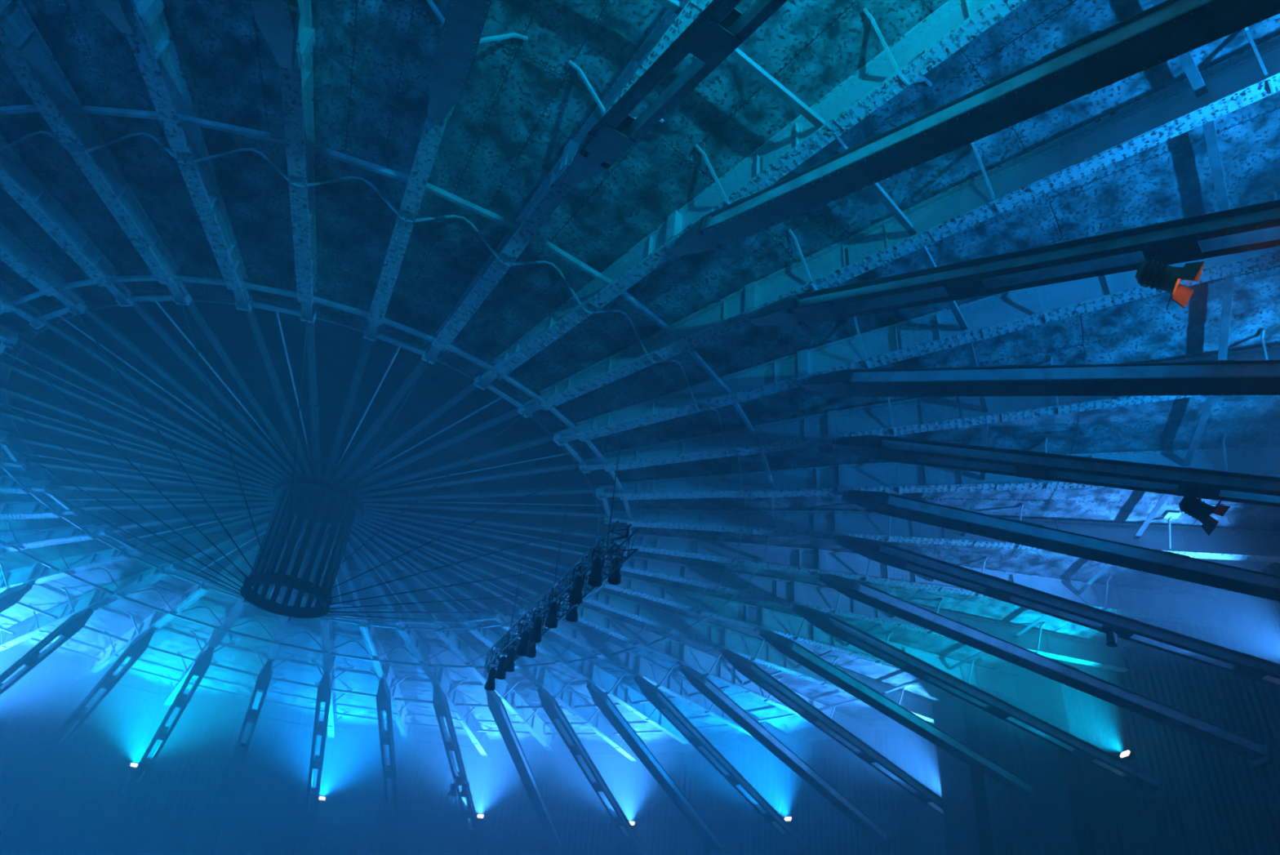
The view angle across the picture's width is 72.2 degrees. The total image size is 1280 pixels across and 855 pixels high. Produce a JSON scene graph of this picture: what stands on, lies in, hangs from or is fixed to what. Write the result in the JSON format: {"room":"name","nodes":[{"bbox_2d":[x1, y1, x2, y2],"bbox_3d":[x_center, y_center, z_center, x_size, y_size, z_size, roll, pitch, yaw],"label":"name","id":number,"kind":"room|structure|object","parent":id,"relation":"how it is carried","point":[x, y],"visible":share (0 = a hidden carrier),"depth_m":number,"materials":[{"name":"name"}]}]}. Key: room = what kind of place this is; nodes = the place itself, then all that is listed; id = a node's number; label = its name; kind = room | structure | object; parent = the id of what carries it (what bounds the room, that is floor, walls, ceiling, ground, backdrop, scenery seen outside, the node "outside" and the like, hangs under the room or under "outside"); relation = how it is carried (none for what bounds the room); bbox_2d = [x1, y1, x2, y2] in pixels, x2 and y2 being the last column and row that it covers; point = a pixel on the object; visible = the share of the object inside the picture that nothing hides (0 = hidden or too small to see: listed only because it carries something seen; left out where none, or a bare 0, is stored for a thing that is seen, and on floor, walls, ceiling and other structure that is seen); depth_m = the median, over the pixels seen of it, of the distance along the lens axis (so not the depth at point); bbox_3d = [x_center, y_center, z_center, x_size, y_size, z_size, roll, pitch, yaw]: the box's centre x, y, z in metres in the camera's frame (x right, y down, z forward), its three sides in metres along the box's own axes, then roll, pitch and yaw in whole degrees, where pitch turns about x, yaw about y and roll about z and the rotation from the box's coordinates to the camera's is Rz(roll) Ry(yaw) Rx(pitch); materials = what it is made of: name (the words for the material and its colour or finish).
{"room":"circular concert hall","nodes":[
{"label":"circular concert hall","id":0,"kind":"room"},
{"bbox_2d":[0,0,1279,752],"bbox_3d":[-9.325,1.715,25.964,55.400,0.745,55.400,19,-37,-18],"label":"ceiling","id":1,"kind":"structure","parent":0,"point":[522,102],"depth_m":18.23,"materials":[{"name":"black metal"}]},
{"bbox_2d":[0,475,274,500],"bbox_3d":[-23.546,1.442,26.932,25.900,0.957,2.011,3,-35,5],"label":"girder","id":2,"kind":"object","parent":1,"relation":"attached to","point":[7,484],"visible":0.94,"depth_m":26.23,"materials":[{"name":"metal"}]},
{"bbox_2d":[44,490,239,591],"bbox_3d":[-14.313,3.223,25.157,7.352,2.895,0.036,3,-35,5],"label":"cable","id":3,"kind":"object","parent":2,"relation":"attached to","point":[44,491],"visible":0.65,"depth_m":25.10,"materials":[{"name":"metal"}]},
{"bbox_2d":[0,407,274,490],"bbox_3d":[-22.286,-2.249,21.542,25.900,0.957,2.011,18,-37,-17],"label":"girder","id":4,"kind":"object","parent":1,"relation":"attached to","point":[3,411],"visible":0.94,"depth_m":24.13,"materials":[{"name":"metal"}]},
{"bbox_2d":[0,509,274,592],"bbox_3d":[-21.714,5.268,32.057,25.900,0.957,2.011,-15,-40,26],"label":"girder","id":5,"kind":"object","parent":1,"relation":"attached to","point":[34,574],"visible":0.89,"depth_m":30.89,"materials":[{"name":"metal"}]},
{"bbox_2d":[0,430,275,493],"bbox_3d":[-23.046,-1.086,23.294,25.900,0.957,2.011,13,-36,-10],"label":"girder","id":6,"kind":"object","parent":1,"relation":"attached to","point":[3,434],"visible":0.98,"depth_m":24.76,"materials":[{"name":"metal"}]},
{"bbox_2d":[1,440,241,586],"bbox_3d":[-14.143,2.366,23.923,7.352,2.895,0.035,13,-36,-10],"label":"cable","id":7,"kind":"object","parent":6,"relation":"attached to","point":[2,441],"visible":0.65,"depth_m":23.91,"materials":[{"name":"metal"}]},
{"bbox_2d":[0,450,275,497],"bbox_3d":[-23.470,0.154,25.106,25.900,0.957,2.011,8,-35,-2],"label":"girder","id":8,"kind":"object","parent":1,"relation":"attached to","point":[5,460],"visible":0.9,"depth_m":25.43,"materials":[{"name":"metal"}]},
{"bbox_2d":[0,382,275,487],"bbox_3d":[-21.207,-3.306,19.893,25.900,0.957,2.011,24,-39,-24],"label":"girder","id":9,"kind":"object","parent":1,"relation":"attached to","point":[6,388],"visible":0.94,"depth_m":23.53,"materials":[{"name":"metal"}]},
{"bbox_2d":[0,400,244,583],"bbox_3d":[-13.520,1.614,22.771,7.352,2.895,0.038,24,-39,-24],"label":"cable","id":10,"kind":"object","parent":9,"relation":"attached to","point":[0,400],"visible":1,"depth_m":22.77,"materials":[{"name":"metal"}]},
{"bbox_2d":[0,504,275,552],"bbox_3d":[-22.657,4.030,30.451,25.900,0.957,2.011,-8,-38,19],"label":"girder","id":11,"kind":"object","parent":1,"relation":"attached to","point":[15,540],"visible":0.98,"depth_m":28.89,"materials":[{"name":"metal"}]},
{"bbox_2d":[0,499,276,519],"bbox_3d":[-23.273,2.744,28.729,25.900,0.957,2.011,-3,-36,12],"label":"girder","id":12,"kind":"object","parent":1,"relation":"attached to","point":[8,509],"visible":0.95,"depth_m":27.40,"materials":[{"name":"metal"}]},
{"bbox_2d":[0,355,278,484],"bbox_3d":[-19.837,-4.230,18.387,25.900,0.957,2.011,31,-42,-31],"label":"girder","id":13,"kind":"object","parent":1,"relation":"attached to","point":[4,362],"visible":0.92,"depth_m":22.85,"materials":[{"name":"metal"}]},
{"bbox_2d":[0,324,282,482],"bbox_3d":[-18.208,-5.000,17.062,2.011,0.957,25.900,-21,-44,33],"label":"girder","id":14,"kind":"object","parent":1,"relation":"attached to","point":[7,335],"visible":0.98,"depth_m":22.06,"materials":[{"name":"metal"}]},
{"bbox_2d":[8,343,248,579],"bbox_3d":[-12.504,1.040,21.811,0.036,2.895,7.352,-21,-44,33],"label":"cable","id":15,"kind":"object","parent":14,"relation":"attached to","point":[11,344],"visible":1,"depth_m":21.68,"materials":[{"name":"metal"}]},
{"bbox_2d":[0,512,286,651],"bbox_3d":[-20.467,6.427,33.507,25.900,0.957,2.011,-21,-44,33],"label":"girder","id":16,"kind":"object","parent":1,"relation":"attached to","point":[95,599],"visible":0.89,"depth_m":33.57,"materials":[{"name":"metal"}]},
{"bbox_2d":[0,279,287,479],"bbox_3d":[-16.362,-5.595,15.950,2.011,0.957,25.900,-15,-40,26],"label":"girder","id":17,"kind":"object","parent":1,"relation":"attached to","point":[25,310],"visible":0.94,"depth_m":20.99,"materials":[{"name":"metal"}]},
{"bbox_2d":[0,222,292,478],"bbox_3d":[-14.343,-6.002,15.078,2.011,0.957,25.900,-8,-38,19],"label":"girder","id":18,"kind":"object","parent":1,"relation":"attached to","point":[16,255],"visible":0.99,"depth_m":19.18,"materials":[{"name":"metal"}]},
{"bbox_2d":[75,311,258,577],"bbox_3d":[-11.194,0.700,21.139,0.038,2.895,7.352,-8,-38,19],"label":"cable","id":19,"kind":"object","parent":18,"relation":"attached to","point":[77,313],"visible":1,"depth_m":20.87,"materials":[{"name":"metal"}]},
{"bbox_2d":[0,103,774,668],"bbox_3d":[-9.375,2.192,25.626,26.376,0.116,26.376,19,-37,-18],"label":"ring","id":20,"kind":"object","parent":18,"relation":"attached to","point":[186,119],"visible":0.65,"depth_m":16.50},
{"bbox_2d":[0,130,299,477],"bbox_3d":[-12.202,-6.211,14.468,2.011,0.957,25.900,-3,-36,12],"label":"girder","id":21,"kind":"object","parent":1,"relation":"attached to","point":[17,180],"visible":0.98,"depth_m":17.65,"materials":[{"name":"metal"}]},
{"bbox_2d":[0,0,306,478],"bbox_3d":[-9.991,-6.215,14.135,2.011,0.957,25.900,3,-35,5],"label":"girder","id":22,"kind":"object","parent":1,"relation":"attached to","point":[23,48],"visible":0.99,"depth_m":15.73,"materials":[{"name":"metal"}]},
{"bbox_2d":[180,301,271,577],"bbox_3d":[-9.718,0.628,20.819,0.036,2.895,7.352,3,-35,5],"label":"cable","id":23,"kind":"object","parent":22,"relation":"attached to","point":[181,303],"visible":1,"depth_m":20.46,"materials":[{"name":"metal"}]},
{"bbox_2d":[68,517,296,688],"bbox_3d":[-18.946,7.478,34.765,2.011,0.957,25.900,31,-42,-31],"label":"girder","id":24,"kind":"object","parent":1,"relation":"attached to","point":[155,620],"visible":0.84,"depth_m":35.13,"materials":[{"name":"metal"}]},
{"bbox_2d":[125,0,314,479],"bbox_3d":[-7.764,-6.016,14.088,2.011,0.957,25.900,8,-35,-2],"label":"girder","id":25,"kind":"object","parent":1,"relation":"attached to","point":[152,44],"visible":0.92,"depth_m":15.56,"materials":[{"name":"metal"}]},
{"bbox_2d":[0,290,611,623],"bbox_3d":[-9.373,2.168,25.642,17.267,0.174,17.267,19,-37,-18],"label":"roof cables","id":26,"kind":"object","parent":25,"relation":"attached to","point":[142,295],"visible":0.77,"depth_m":23.24,"materials":[{"name":"metal"}]},
{"bbox_2d":[160,521,306,711],"bbox_3d":[-17.190,8.396,35.800,2.011,0.957,25.900,24,-39,-24],"label":"girder","id":27,"kind":"object","parent":1,"relation":"attached to","point":[216,636],"visible":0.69,"depth_m":35.89,"materials":[{"name":"metal"}]},
{"bbox_2d":[244,524,315,728],"bbox_3d":[-15.240,9.158,36.587,2.011,0.957,25.900,18,-37,-17],"label":"girder","id":28,"kind":"object","parent":1,"relation":"attached to","point":[273,648],"visible":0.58,"depth_m":35.46,"materials":[{"name":"metal"}]},
{"bbox_2d":[240,478,361,621],"bbox_3d":[-9.507,3.451,24.733,2.500,3.405,2.500,19,-37,-18],"label":"hub","id":29,"kind":"object","parent":1,"relation":"hanging from","point":[282,499],"visible":1,"depth_m":24.43,"materials":[{"name":"metal"}]},
{"bbox_2d":[249,0,363,480],"bbox_3d":[-5.577,-5.617,14.326,2.011,0.957,25.900,13,-36,-10],"label":"girder","id":30,"kind":"object","parent":1,"relation":"attached to","point":[296,83],"visible":0.86,"depth_m":15.78,"materials":[{"name":"metal"}]},
{"bbox_2d":[284,319,307,579],"bbox_3d":[-8.222,0.831,20.884,0.035,2.895,7.352,13,-36,-10],"label":"cable","id":31,"kind":"object","parent":30,"relation":"attached to","point":[306,319],"visible":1,"depth_m":20.55,"materials":[{"name":"metal"}]},
{"bbox_2d":[305,524,354,743],"bbox_3d":[-13.146,9.746,37.106,2.011,0.957,25.900,13,-36,-10],"label":"girder","id":32,"kind":"object","parent":1,"relation":"attached to","point":[327,646],"visible":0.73,"depth_m":37.17,"materials":[{"name":"metal"}]},
{"bbox_2d":[326,526,421,754],"bbox_3d":[-10.959,10.144,37.345,2.011,0.957,25.900,8,-35,-2],"label":"girder","id":33,"kind":"object","parent":1,"relation":"attached to","point":[384,670],"visible":0.83,"depth_m":37.51,"materials":[{"name":"metal"}]},
{"bbox_2d":[336,527,493,761],"bbox_3d":[-8.732,10.343,37.297,2.011,0.957,25.900,3,-35,5],"label":"girder","id":34,"kind":"object","parent":1,"relation":"attached to","point":[437,676],"visible":0.91,"depth_m":37.56,"materials":[{"name":"metal"}]},
{"bbox_2d":[322,0,528,482],"bbox_3d":[-3.483,-5.030,14.845,2.011,0.957,25.900,18,-37,-17],"label":"girder","id":35,"kind":"object","parent":1,"relation":"attached to","point":[433,131],"visible":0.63,"depth_m":16.44,"materials":[{"name":"metal"}]},
{"bbox_2d":[0,275,631,630],"bbox_3d":[-9.377,2.216,25.609,18.386,0.086,18.386,19,-37,-18],"label":"ring","id":36,"kind":"object","parent":35,"relation":"attached to","point":[139,277],"visible":0.83,"depth_m":19.26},
{"bbox_2d":[16,0,988,708],"bbox_3d":[-9.369,2.139,25.663,36.714,0.126,36.714,19,-37,-18],"label":"ring","id":37,"kind":"object","parent":35,"relation":"attached to","point":[676,6],"visible":0.62,"depth_m":16.58,"materials":[{"name":"paint"}]},
{"bbox_2d":[0,0,1235,734],"bbox_3d":[-9.352,1.976,25.779,45.954,0.126,45.954,19,-37,-18],"label":"ring","id":38,"kind":"object","parent":35,"relation":"attached to","point":[1186,60],"visible":0.71,"depth_m":19.47,"materials":[{"name":"paint"}]},
{"bbox_2d":[344,528,569,766],"bbox_3d":[-6.521,10.339,36.965,2.011,0.957,25.900,-3,-36,12],"label":"girder","id":39,"kind":"object","parent":1,"relation":"attached to","point":[528,717],"visible":0.82,"depth_m":36.85,"materials":[{"name":"metal"}]},
{"bbox_2d":[351,524,644,767],"bbox_3d":[-4.380,10.130,36.355,2.011,0.957,25.900,-8,-38,19],"label":"girder","id":40,"kind":"object","parent":1,"relation":"attached to","point":[540,676],"visible":0.86,"depth_m":37.04,"materials":[{"name":"metal"}]},
{"bbox_2d":[329,0,712,484],"bbox_3d":[-1.533,-4.268,15.632,2.011,0.957,25.900,24,-39,-24],"label":"girder","id":41,"kind":"object","parent":1,"relation":"attached to","point":[553,190],"visible":0.8,"depth_m":15.94,"materials":[{"name":"metal"}]},
{"bbox_2d":[297,359,429,582],"bbox_3d":[-6.852,1.288,21.326,0.038,2.895,7.352,24,-39,-24],"label":"cable","id":42,"kind":"object","parent":41,"relation":"attached to","point":[428,360],"visible":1,"depth_m":21.11,"materials":[{"name":"metal"}]},
{"bbox_2d":[352,522,721,756],"bbox_3d":[-2.361,9.723,35.483,2.011,0.957,25.900,-15,-40,26],"label":"girder","id":43,"kind":"object","parent":1,"relation":"attached to","point":[587,671],"visible":0.79,"depth_m":35.54,"materials":[{"name":"metal"}]},
{"bbox_2d":[356,520,798,754],"bbox_3d":[-0.515,9.128,34.371,2.011,0.957,25.900,-21,-44,33],"label":"girder","id":44,"kind":"object","parent":1,"relation":"attached to","point":[630,662],"visible":0.77,"depth_m":34.34,"materials":[{"name":"metal"}]},
{"bbox_2d":[359,515,878,746],"bbox_3d":[1.113,8.358,33.046,25.900,0.957,2.011,31,-42,-31],"label":"girder","id":45,"kind":"object","parent":1,"relation":"attached to","point":[722,671],"visible":0.81,"depth_m":33.09,"materials":[{"name":"metal"}]},
{"bbox_2d":[361,511,935,723],"bbox_3d":[2.484,7.434,31.540,25.900,0.957,2.011,24,-39,-24],"label":"girder","id":46,"kind":"object","parent":1,"relation":"attached to","point":[758,651],"visible":0.77,"depth_m":31.51,"materials":[{"name":"metal"}]},
{"bbox_2d":[329,592,568,608],"bbox_3d":[-5.490,5.255,26.718,7.352,2.895,0.038,24,-39,-24],"label":"cable","id":47,"kind":"object","parent":46,"relation":"attached to","point":[557,593],"visible":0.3,"depth_m":26.21,"materials":[{"name":"metal"}]},
{"bbox_2d":[336,0,1026,488],"bbox_3d":[0.223,-3.350,16.667,2.011,0.957,25.900,31,-42,-31],"label":"girder","id":48,"kind":"object","parent":1,"relation":"attached to","point":[902,64],"visible":0.88,"depth_m":14.62,"materials":[{"name":"metal"}]},
{"bbox_2d":[363,511,1017,700],"bbox_3d":[3.562,6.377,29.891,25.900,0.957,2.011,18,-37,-17],"label":"girder","id":49,"kind":"object","parent":1,"relation":"attached to","point":[752,616],"visible":0.69,"depth_m":29.98,"materials":[{"name":"metal"}]},
{"bbox_2d":[484,444,639,670],"bbox_3d":[-2.211,3.572,23.677,0.576,3.388,9.556,19,-37,-18],"label":"lighting truss","id":50,"kind":"object","parent":49,"relation":"hanging from","point":[608,550],"visible":0.77,"depth_m":21.72,"materials":[{"name":"metal"}]},
{"bbox_2d":[515,622,532,655],"bbox_3d":[-3.083,5.635,23.477,0.312,0.880,0.320,10,-35,-6],"label":"can","id":51,"kind":"object","parent":50,"relation":"hanging from","point":[522,649],"visible":0.93,"depth_m":23.35,"materials":[{"name":"black metal"}]},
{"bbox_2d":[528,607,545,642],"bbox_3d":[-2.635,5.057,22.596,0.312,0.880,0.320,10,-35,-6],"label":"spotlight","id":52,"kind":"object","parent":50,"relation":"hanging from","point":[535,634],"visible":1,"depth_m":22.48,"materials":[{"name":"black metal"}]},
{"bbox_2d":[544,591,560,627],"bbox_3d":[-2.143,4.495,21.730,0.312,0.880,0.320,10,-35,-6],"label":"spotlight","id":53,"kind":"object","parent":50,"relation":"hanging from","point":[551,621],"visible":0.96,"depth_m":21.61,"materials":[{"name":"black metal"}]},
{"bbox_2d":[568,565,585,604],"bbox_3d":[-1.449,3.635,20.416,0.312,0.880,0.320,10,-35,-6],"label":"spotlight","id":54,"kind":"object","parent":50,"relation":"hanging from","point":[575,595],"visible":0.98,"depth_m":20.30,"materials":[{"name":"black metal"}]},
{"bbox_2d":[587,546,604,586],"bbox_3d":[-0.957,3.073,19.551,0.312,0.880,0.320,10,-35,-6],"label":"spotlight","id":55,"kind":"object","parent":50,"relation":"hanging from","point":[595,578],"visible":0.99,"depth_m":19.43,"materials":[{"name":"black metal"}]},
{"bbox_2d":[364,509,1130,671],"bbox_3d":[4.323,5.215,28.139,25.900,0.957,2.011,13,-36,-10],"label":"girder","id":56,"kind":"object","parent":1,"relation":"attached to","point":[790,593],"visible":0.68,"depth_m":28.34,"materials":[{"name":"metal"}]},
{"bbox_2d":[330,563,591,604],"bbox_3d":[-4.867,4.502,25.566,7.352,2.895,0.035,13,-36,-10],"label":"cable","id":57,"kind":"object","parent":56,"relation":"attached to","point":[589,563],"visible":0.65,"depth_m":25.32,"materials":[{"name":"metal"}]},
{"bbox_2d":[363,505,1220,626],"bbox_3d":[4.747,3.974,26.327,25.900,0.957,2.011,8,-35,-2],"label":"girder","id":58,"kind":"object","parent":1,"relation":"attached to","point":[1119,600],"visible":0.72,"depth_m":26.38,"materials":[{"name":"metal"}]},
{"bbox_2d":[343,26,1279,491],"bbox_3d":[1.744,-2.299,17.925,25.900,0.957,2.011,-21,-44,33],"label":"girder","id":59,"kind":"object","parent":1,"relation":"attached to","point":[1250,76],"visible":0.9,"depth_m":15.19,"materials":[{"name":"metal"}]},
{"bbox_2d":[311,413,524,587],"bbox_3d":[-5.741,1.956,22.104,7.352,2.895,0.036,-21,-44,33],"label":"cable","id":60,"kind":"object","parent":59,"relation":"attached to","point":[521,415],"visible":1,"depth_m":22.00,"materials":[{"name":"metal"}]},
{"bbox_2d":[349,191,1279,494],"bbox_3d":[2.991,-1.140,19.375,25.900,0.957,2.011,-15,-40,26],"label":"girder","id":61,"kind":"object","parent":1,"relation":"attached to","point":[1007,312],"visible":0.9,"depth_m":18.17,"materials":[{"name":"metal"}]},
{"bbox_2d":[354,328,1279,497],"bbox_3d":[3.934,0.098,20.981,25.900,0.957,2.011,-8,-38,19],"label":"girder","id":62,"kind":"object","parent":1,"relation":"attached to","point":[923,414],"visible":0.72,"depth_m":20.60,"materials":[{"name":"metal"}]},
{"bbox_2d":[320,469,584,593],"bbox_3d":[-4.998,2.768,23.140,7.352,2.895,0.038,-8,-38,19],"label":"cable","id":63,"kind":"object","parent":62,"relation":"attached to","point":[582,469],"visible":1,"depth_m":23.11,"materials":[{"name":"metal"}]},
{"bbox_2d":[358,433,1279,502],"bbox_3d":[4.550,1.384,22.704,25.900,0.957,2.011,-3,-36,12],"label":"girder","id":64,"kind":"object","parent":1,"relation":"attached to","point":[885,477],"visible":0.67,"depth_m":22.42,"materials":[{"name":"metal"}]},
{"bbox_2d":[361,497,1279,562],"bbox_3d":[4.823,2.687,24.500,25.900,0.957,2.011,3,-35,5],"label":"girder","id":65,"kind":"object","parent":1,"relation":"attached to","point":[1228,544],"visible":0.66,"depth_m":24.23,"materials":[{"name":"metal"}]},
{"bbox_2d":[328,520,607,599],"bbox_3d":[-4.697,3.645,24.332,7.352,2.895,0.036,3,-35,5],"label":"cable","id":66,"kind":"object","parent":65,"relation":"attached to","point":[606,520],"visible":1,"depth_m":24.30,"materials":[{"name":"metal"}]},
{"bbox_2d":[0,562,1279,854],"bbox_3d":[-9.942,7.610,21.783,55.040,14.450,55.040,19,-37,-18],"label":"wall","id":67,"kind":"structure","parent":0,"point":[1215,802],"depth_m":41.80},
{"bbox_2d":[0,582,32,612],"bbox_3d":[-27.913,8.768,33.755,12.550,4.108,0.720,-15,-40,26],"label":"strut","id":68,"kind":"object","parent":67,"relation":"attached to","point":[9,597],"visible":1,"depth_m":32.18,"materials":[{"name":"paint"}]},
{"bbox_2d":[0,608,93,694],"bbox_3d":[-26.061,10.490,35.909,12.550,4.108,0.720,-21,-44,33],"label":"strut","id":69,"kind":"object","parent":67,"relation":"attached to","point":[74,623],"visible":1,"depth_m":34.76,"materials":[{"name":"paint"}]},
{"bbox_2d":[22,628,155,777],"bbox_3d":[-23.802,12.051,37.778,0.720,4.108,12.550,31,-42,-31],"label":"strut","id":70,"kind":"object","parent":67,"relation":"attached to","point":[140,644],"visible":1,"depth_m":37.65,"materials":[{"name":"paint"}]},
{"bbox_2d":[91,0,137,35],"bbox_3d":[-7.193,-7.992,7.064,0.721,4.108,12.550,8,-35,-2],"label":"strut","id":71,"kind":"object","parent":67,"relation":"attached to","point":[120,13],"visible":1,"depth_m":12.88,"materials":[{"name":"paint"}]},
{"bbox_2d":[121,646,213,796],"bbox_3d":[-21.193,13.415,39.315,0.721,4.108,12.550,24,-39,-24],"label":"strut","id":72,"kind":"object","parent":67,"relation":"attached to","point":[202,662],"visible":1,"depth_m":39.11,"materials":[{"name":"paint"}]},
{"bbox_2d":[213,660,273,813],"bbox_3d":[-18.297,14.547,40.484,0.721,4.108,12.550,18,-37,-17],"label":"strut","id":73,"kind":"object","parent":67,"relation":"attached to","point":[224,803],"visible":1,"depth_m":40.21,"materials":[{"name":"paint"}]},
{"bbox_2d":[250,0,300,69],"bbox_3d":[-3.944,-7.401,7.418,0.720,4.108,12.550,13,-36,-10],"label":"strut","id":74,"kind":"object","parent":67,"relation":"attached to","point":[278,20],"visible":1,"depth_m":12.59,"materials":[{"name":"paint"}]},
{"bbox_2d":[301,671,332,826],"bbox_3d":[-15.187,15.419,41.255,0.720,4.108,12.550,13,-36,-10],"label":"strut","id":75,"kind":"object","parent":67,"relation":"attached to","point":[310,817],"visible":1,"depth_m":40.94,"materials":[{"name":"paint"}]},
{"bbox_2d":[375,680,402,836],"bbox_3d":[-11.938,16.011,41.610,0.721,4.108,12.550,8,-35,-2],"label":"strut","id":76,"kind":"object","parent":67,"relation":"attached to","point":[383,696],"visible":1,"depth_m":41.30,"materials":[{"name":"paint"}]},
{"bbox_2d":[432,684,483,844],"bbox_3d":[-8.630,16.307,41.539,0.720,4.108,12.550,3,-35,5],"label":"strut","id":77,"kind":"object","parent":67,"relation":"attached to","point":[440,702],"visible":0.94,"depth_m":41.00,"materials":[{"name":"paint"}]},
{"bbox_2d":[427,0,492,122],"bbox_3d":[-0.833,-6.528,8.190,0.721,4.108,12.550,18,-37,-17],"label":"strut","id":78,"kind":"object","parent":67,"relation":"attached to","point":[465,20],"visible":1,"depth_m":12.41,"materials":[{"name":"paint"}]},
{"bbox_2d":[485,688,564,849],"bbox_3d":[-5.346,16.300,41.044,0.720,4.108,12.550,-3,-36,12],"label":"strut","id":79,"kind":"object","parent":67,"relation":"attached to","point":[495,704],"visible":1,"depth_m":40.64,"materials":[{"name":"paint"}]},
{"bbox_2d":[537,686,644,853],"bbox_3d":[-2.165,15.991,40.139,0.720,4.108,12.550,-8,-38,19],"label":"strut","id":80,"kind":"object","parent":67,"relation":"attached to","point":[549,704],"visible":1,"depth_m":39.88,"materials":[{"name":"paint"}]},
{"bbox_2d":[586,683,724,853],"bbox_3d":[0.833,15.386,38.844,0.720,4.108,12.550,-15,-40,26],"label":"strut","id":81,"kind":"object","parent":67,"relation":"attached to","point":[599,697],"visible":1,"depth_m":38.53,"materials":[{"name":"paint"}]},
{"bbox_2d":[562,0,787,186],"bbox_3d":[2.062,-5.396,9.358,0.721,4.108,12.550,24,-39,-24],"label":"strut","id":82,"kind":"object","parent":67,"relation":"attached to","point":[720,28],"visible":1,"depth_m":12.10,"materials":[{"name":"paint"}]},
{"bbox_2d":[634,675,806,851],"bbox_3d":[3.575,14.502,37.192,0.720,4.108,12.550,-21,-44,33],"label":"strut","id":83,"kind":"object","parent":67,"relation":"attached to","point":[653,694],"visible":1,"depth_m":37.04,"materials":[{"name":"paint"}]},
{"bbox_2d":[679,664,890,846],"bbox_3d":[5.994,13.359,35.223,12.550,4.108,0.720,31,-42,-31],"label":"strut","id":84,"kind":"object","parent":67,"relation":"attached to","point":[701,682],"visible":1,"depth_m":35.04,"materials":[{"name":"paint"}]},
{"bbox_2d":[720,648,944,817],"bbox_3d":[8.029,11.986,32.987,12.550,4.108,0.721,24,-39,-24],"label":"strut","id":85,"kind":"object","parent":67,"relation":"attached to","point":[744,665],"visible":0.91,"depth_m":32.75,"materials":[{"name":"paint"}]},
{"bbox_2d":[759,629,1035,804],"bbox_3d":[9.632,10.416,30.537,12.550,4.108,0.721,18,-37,-17],"label":"strut","id":86,"kind":"object","parent":67,"relation":"attached to","point":[788,647],"visible":0.91,"depth_m":30.37,"materials":[{"name":"paint"}]},
{"bbox_2d":[669,0,1279,256],"bbox_3d":[4.672,-4.032,10.896,0.720,4.108,12.550,31,-42,-31],"label":"strut","id":87,"kind":"object","parent":67,"relation":"attached to","point":[1167,30],"visible":1,"depth_m":11.02,"materials":[{"name":"paint"}]},
{"bbox_2d":[792,604,1167,799],"bbox_3d":[10.761,8.689,27.935,12.550,4.108,0.720,13,-36,-10],"label":"strut","id":88,"kind":"object","parent":67,"relation":"attached to","point":[826,622],"visible":1,"depth_m":27.91,"materials":[{"name":"paint"}]},
{"bbox_2d":[748,199,1279,325],"bbox_3d":[6.930,-2.471,12.764,12.550,4.108,0.720,-21,-44,33],"label":"strut","id":89,"kind":"object","parent":67,"relation":"attached to","point":[1256,226],"visible":0.98,"depth_m":13.47,"materials":[{"name":"paint"}]},
{"bbox_2d":[1135,249,1204,310],"bbox_3d":[7.317,-2.100,12.138,0.805,0.932,0.563,-5,-37,14],"label":"lantern","id":90,"kind":"object","parent":89,"relation":"hanging from","point":[1152,273],"visible":1,"depth_m":12.07,"materials":[{"name":"black metal"}]},
{"bbox_2d":[801,360,1279,396],"bbox_3d":[8.783,-0.750,14.918,12.550,4.108,0.720,-15,-40,26],"label":"strut","id":91,"kind":"object","parent":67,"relation":"attached to","point":[1206,377],"visible":1,"depth_m":15.67,"materials":[{"name":"paint"}]},
{"bbox_2d":[818,573,1271,767],"bbox_3d":[11.391,6.846,25.244,12.550,4.108,0.721,8,-35,-2],"label":"strut","id":92,"kind":"object","parent":67,"relation":"attached to","point":[1259,753],"visible":1,"depth_m":25.11,"materials":[{"name":"paint"}]},
{"bbox_2d":[831,435,1279,506],"bbox_3d":[10.184,1.089,17.303,12.550,4.108,0.720,-8,-38,19],"label":"strut","id":93,"kind":"object","parent":67,"relation":"attached to","point":[1211,484],"visible":1,"depth_m":18.02,"materials":[{"name":"paint"}]},
{"bbox_2d":[1178,488,1230,535],"bbox_3d":[10.724,1.524,16.678,0.792,0.951,0.673,-1,-36,10],"label":"lantern","id":94,"kind":"object","parent":93,"relation":"hanging from","point":[1191,505],"visible":1,"depth_m":16.63,"materials":[{"name":"black metal"}]},
{"bbox_2d":[836,535,1279,687],"bbox_3d":[11.504,4.934,22.531,12.550,4.108,0.720,3,-35,5],"label":"strut","id":95,"kind":"object","parent":67,"relation":"attached to","point":[1239,663],"visible":1,"depth_m":22.64,"materials":[{"name":"paint"}]},
{"bbox_2d":[842,489,1279,601],"bbox_3d":[11.098,2.999,19.862,12.550,4.108,0.720,-3,-36,12],"label":"strut","id":96,"kind":"object","parent":67,"relation":"attached to","point":[1157,562],"visible":1,"depth_m":20.22,"materials":[{"name":"paint"}]},
{"bbox_3d":[-10.565,13.563,17.561,55.400,0.200,55.400,19,-37,-18],"label":"floor","id":97,"kind":"structure","parent":0,"visible":0},
{"bbox_2d":[932,696,995,854],"bbox_3d":[12.023,16.869,31.423,0.752,14.250,1.722,23,-38,-22],"label":"pier","id":98,"kind":"object","parent":97,"relation":"on","point":[968,831],"visible":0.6,"depth_m":33.28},
{"bbox_2d":[1014,671,1093,854],"bbox_3d":[13.997,14.883,28.332,0.652,14.250,1.728,17,-37,-15],"label":"pier","id":99,"kind":"object","parent":97,"relation":"on","point":[1063,824],"visible":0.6,"depth_m":30.02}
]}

